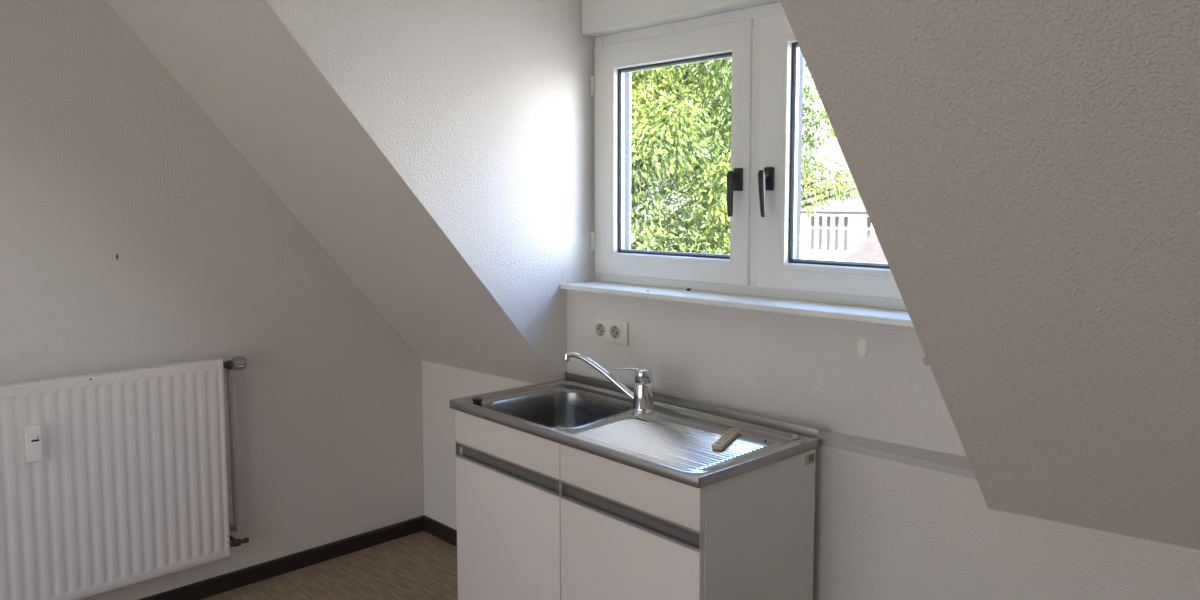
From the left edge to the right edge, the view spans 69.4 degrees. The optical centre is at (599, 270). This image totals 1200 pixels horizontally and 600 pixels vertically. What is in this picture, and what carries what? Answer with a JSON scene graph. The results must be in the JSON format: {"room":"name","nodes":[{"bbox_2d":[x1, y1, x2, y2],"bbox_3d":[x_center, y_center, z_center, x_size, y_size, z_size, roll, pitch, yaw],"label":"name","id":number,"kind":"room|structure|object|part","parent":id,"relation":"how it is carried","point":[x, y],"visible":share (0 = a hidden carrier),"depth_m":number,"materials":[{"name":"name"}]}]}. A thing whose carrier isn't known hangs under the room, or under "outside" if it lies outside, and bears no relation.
{"room":"attic kitchen","nodes":[
{"label":"attic kitchen","id":0,"kind":"room"},
{"bbox_2d":[0,0,423,599],"bbox_3d":[-2.378,0.077,2.544,4.600,2.500,0.153,-5,7,-44],"label":"wall","id":1,"kind":"structure","parent":0,"point":[134,233],"depth_m":3.23,"materials":[{"name":"paint"}]},
{"bbox_2d":[0,356,248,599],"bbox_3d":[-1.886,0.744,2.895,1.417,0.764,0.110,-5,7,-44],"label":"radiator","id":2,"kind":"object","parent":1,"relation":"attached to","point":[129,486],"visible":1,"depth_m":3.01,"materials":[{"name":"white metal"}]},
{"bbox_2d":[25,424,41,462],"bbox_3d":[-1.848,0.563,2.827,0.037,0.120,0.026,-5,7,-44],"label":"meter","id":3,"kind":"object","parent":2,"relation":"attached to","point":[33,434],"visible":1,"depth_m":2.82,"materials":[{"name":"white plastic"}]},
{"bbox_3d":[-1.937,0.746,2.875,1.316,0.754,0.014,-5,7,-44],"label":"panel","id":4,"kind":"part","parent":2,"relation":"part of","materials":[{"name":"white metal"}]},
{"bbox_2d":[138,515,424,599],"bbox_3d":[-2.386,1.300,2.523,4.380,0.066,0.015,-5,7,-44],"label":"baseboard","id":5,"kind":"structure","parent":1,"relation":"attached to","point":[226,582],"depth_m":3.58,"materials":[{"name":"black wood"}]},
{"bbox_2d":[201,531,457,599],"bbox_3d":[-0.586,1.584,0.674,4.800,0.200,5.500,-5,7,-44],"label":"floor","id":6,"kind":"structure","parent":0,"point":[421,565],"depth_m":3.53,"materials":[{"name":"brown plastic"}]},
{"bbox_2d":[455,410,815,599],"bbox_3d":[0.060,0.897,2.730,0.494,0.832,1.102,-4,6,-42],"label":"base cabinet","id":7,"kind":"object","parent":6,"relation":"on","point":[538,518],"visible":0.82,"depth_m":2.42,"materials":[{"name":"white laminate chipboard"},{"name":"aluminium"}]},
{"bbox_3d":[-0.299,0.538,2.742,0.017,0.112,0.554,-4,6,-42],"label":"drawer","id":8,"kind":"part","parent":7,"relation":"part of","materials":[{"name":"white laminate"}]},
{"bbox_3d":[-0.298,0.925,2.774,0.017,0.559,0.554,-4,6,-42],"label":"door","id":9,"kind":"part","parent":7,"relation":"part of","materials":[{"name":"white laminate"}]},
{"bbox_3d":[0.071,0.958,2.368,0.017,0.559,0.539,-4,6,-42],"label":"door","id":10,"kind":"part","parent":7,"relation":"part of","materials":[{"name":"white laminate"}]},
{"bbox_3d":[0.071,0.571,2.337,0.017,0.112,0.539,-4,6,-42],"label":"drawer","id":11,"kind":"part","parent":7,"relation":"part of","materials":[{"name":"white laminate"}]},
{"bbox_2d":[449,372,817,487],"bbox_3d":[0.055,0.518,2.697,0.514,0.180,1.116,-4,6,-42],"label":"sink","id":12,"kind":"object","parent":7,"relation":"in","point":[674,441],"depth_m":2.57,"materials":[{"name":"grey metal"}]},
{"bbox_3d":[-0.412,0.435,2.908,0.030,0.015,0.030,-2,5,-22],"label":"rubber cap","id":13,"kind":"part","parent":12,"relation":"part of","materials":[{"name":"black rubber"}]},
{"bbox_2d":[483,389,632,428],"bbox_3d":[-0.122,0.520,2.853,0.428,0.150,0.454,-5,7,-44],"label":"basin","id":14,"kind":"object","parent":12,"relation":"in","point":[547,408],"depth_m":3.02,"materials":[{"name":"grey metal"}]},
{"bbox_2d":[564,352,653,413],"bbox_3d":[0.027,0.360,2.849,0.340,0.166,0.070,3,6,34],"label":"mixer tap","id":15,"kind":"object","parent":12,"relation":"on","point":[642,397],"visible":1,"depth_m":2.76,"materials":[{"name":"silver metal"}]},
{"bbox_3d":[0.011,0.351,2.850,0.303,0.148,0.021,3,6,31],"label":"spout","id":16,"kind":"part","parent":15,"relation":"part of","materials":[{"name":"silver metal"}]},
{"bbox_3d":[0.099,0.317,2.798,0.153,0.022,0.044,3,6,36],"label":"lever","id":17,"kind":"part","parent":15,"relation":"part of","materials":[{"name":"silver metal"}]},
{"bbox_2d":[632,370,653,413],"bbox_3d":[0.139,0.381,2.775,0.070,0.135,0.070,-4,6,-42],"label":"tap","id":18,"kind":"object","parent":15,"relation":"attached to","point":[642,397],"depth_m":2.75,"materials":[{"name":"silver metal"}]},
{"bbox_3d":[0.357,0.471,2.439,0.028,0.012,0.200,2,5,24],"label":"wooden handle","id":19,"kind":"part","parent":12,"relation":"part of","materials":[{"name":"brown wood"}]},
{"bbox_3d":[0.431,0.929,2.337,0.475,0.832,0.016,-4,6,-42],"label":"panel","id":20,"kind":"part","parent":7,"relation":"part of","materials":[{"name":"white laminate"}]},
{"bbox_2d":[809,454,813,461],"bbox_3d":[0.596,0.528,2.443,0.024,0.019,0.001,-4,6,-42],"label":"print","id":21,"kind":"object","parent":7,"relation":"on","point":[811,458],"depth_m":2.44},
{"bbox_2d":[106,0,556,383],"bbox_3d":[-0.984,-0.414,3.092,1.587,1.792,1.018,-5,7,-44],"label":"ceiling","id":22,"kind":"structure","parent":0,"point":[237,60],"depth_m":3.05,"materials":[{"name":"white paint"}]},
{"bbox_2d":[266,0,630,379],"bbox_3d":[-0.567,-0.352,2.863,1.828,1.700,0.100,-5,7,-44],"label":"wall","id":23,"kind":"structure","parent":0,"point":[484,109],"depth_m":2.97,"materials":[{"name":"paint"}]},
{"bbox_2d":[581,0,779,36],"bbox_3d":[0.576,-1.019,2.748,0.272,0.354,1.578,-5,7,-44],"label":"lintel","id":24,"kind":"object","parent":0,"point":[599,18],"visible":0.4,"depth_m":3.01,"materials":[{"name":"white paint"}]},
{"bbox_2d":[422,360,1199,599],"bbox_3d":[1.063,0.898,2.226,0.200,0.910,5.200,-5,7,-44],"label":"wall","id":25,"kind":"structure","parent":0,"point":[884,529],"depth_m":2.28,"materials":[{"name":"paint"}]},
{"bbox_2d":[423,516,456,546],"bbox_3d":[0.962,1.323,2.211,0.015,0.066,5.100,-5,7,-44],"label":"baseboard","id":26,"kind":"structure","parent":25,"relation":"attached to","point":[444,532],"depth_m":3.93,"materials":[{"name":"black wood"}]},
{"bbox_2d":[567,290,966,456],"bbox_3d":[0.530,0.303,2.811,1.588,0.401,0.260,4,7,44],"label":"wall","id":27,"kind":"structure","parent":25,"relation":"in","point":[874,381],"depth_m":2.63,"materials":[{"name":"paint"}]},
{"bbox_2d":[593,318,627,345],"bbox_3d":[0.035,0.216,3.103,0.166,0.084,0.017,4,7,44],"label":"double socket","id":28,"kind":"object","parent":27,"relation":"attached to","point":[604,330],"visible":1,"depth_m":3.09,"materials":[{"name":"beige plastic"}]},
{"bbox_2d":[560,281,913,327],"bbox_3d":[0.516,0.094,2.781,0.321,0.019,1.578,-5,7,-44],"label":"window sill","id":29,"kind":"structure","parent":27,"relation":"attached to","point":[894,317],"depth_m":2.67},
{"bbox_2d":[590,1,906,309],"bbox_3d":[0.536,-0.378,2.762,0.155,0.926,1.578,-5,7,-44],"label":"window","id":30,"kind":"structure","parent":27,"relation":"attached to","point":[764,177],"depth_m":2.80,"materials":[{"name":"white plastic"}]},
{"bbox_3d":[0.255,-0.399,3.071,0.075,0.855,0.722,-5,7,-44],"label":"sash","id":31,"kind":"part","parent":30,"relation":"part of","materials":[{"name":"white plastic"}]},
{"bbox_3d":[0.434,-0.255,2.806,0.056,0.157,0.033,-5,7,-44],"label":"handle","id":32,"kind":"part","parent":30,"relation":"part of","materials":[{"name":"black plastic"}]},
{"bbox_3d":[0.518,-0.248,2.719,0.056,0.157,0.034,-5,7,-44],"label":"handle","id":33,"kind":"part","parent":30,"relation":"part of","materials":[{"name":"black plastic"}]},
{"bbox_3d":[0.803,-0.353,2.509,0.075,0.855,0.783,-5,7,-44],"label":"sash","id":34,"kind":"part","parent":30,"relation":"part of","materials":[{"name":"white plastic"}]},
{"bbox_2d":[796,424,975,478],"bbox_3d":[0.441,0.464,2.738,0.070,0.046,1.578,-5,7,-44],"label":"ledge","id":35,"kind":"object","parent":27,"relation":"attached to","point":[953,464],"visible":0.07,"depth_m":2.33,"materials":[{"name":"grey paint"}]},
{"bbox_2d":[780,0,1199,549],"bbox_3d":[1.399,-0.200,0.649,1.589,1.822,2.667,-5,7,-44],"label":"ceiling","id":36,"kind":"structure","parent":0,"point":[1025,174],"depth_m":1.47,"materials":[{"name":"white paint"}]},
{"label":"outside","id":37,"kind":"structure","parent":0,"visible":0},
{"bbox_3d":[25.330,2.366,64.618,118.500,0.300,130.000,-5,7,-44],"label":"ground","id":38,"kind":"structure","parent":37,"visible":0},
{"bbox_2d":[631,58,860,255],"bbox_3d":[0.015,0.944,11.008,5.710,11.395,6.108,-1,5,-8],"label":"tree","id":39,"kind":"object","parent":38,"relation":"on","point":[686,130],"visible":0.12,"depth_m":9.14,"materials":[{"name":"green plant"}]},
{"bbox_2d":[800,139,873,260],"bbox_3d":[20.999,-1.855,46.061,11.187,11.167,27.000,-5,7,-44],"label":"house","id":40,"kind":"structure","parent":38,"relation":"on","point":[838,228],"depth_m":47.67,"materials":[{"name":"white"}]},
{"bbox_3d":[11.859,-2.125,48.249,0.100,1.960,0.320,-5,7,-44],"label":"window trim","id":41,"kind":"part","parent":40,"relation":"part of","materials":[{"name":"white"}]},
{"bbox_3d":[12.207,-2.096,47.892,0.100,1.960,0.320,-5,7,-44],"label":"window trim","id":42,"kind":"part","parent":40,"relation":"part of","materials":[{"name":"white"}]},
{"bbox_3d":[12.556,-2.066,47.534,0.100,1.960,0.320,-5,7,-44],"label":"window trim","id":43,"kind":"part","parent":40,"relation":"part of","materials":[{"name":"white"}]},
{"bbox_3d":[12.904,-2.037,47.177,0.100,1.960,0.320,-5,7,-44],"label":"window trim","id":44,"kind":"part","parent":40,"relation":"part of","materials":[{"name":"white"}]},
{"bbox_3d":[13.287,-2.005,46.784,0.100,1.960,0.320,-5,7,-44],"label":"window trim","id":45,"kind":"part","parent":40,"relation":"part of","materials":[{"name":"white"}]},
{"bbox_3d":[14.228,-1.926,45.819,0.100,1.960,0.320,-5,7,-44],"label":"window trim","id":46,"kind":"part","parent":40,"relation":"part of","materials":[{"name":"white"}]},
{"bbox_2d":[842,231,887,263],"bbox_3d":[11.632,1.883,22.928,8.104,7.530,7.450,-5,7,-44],"label":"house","id":47,"kind":"structure","parent":38,"relation":"on","point":[870,250],"depth_m":22.75,"materials":[{"name":"white"}]}
]}

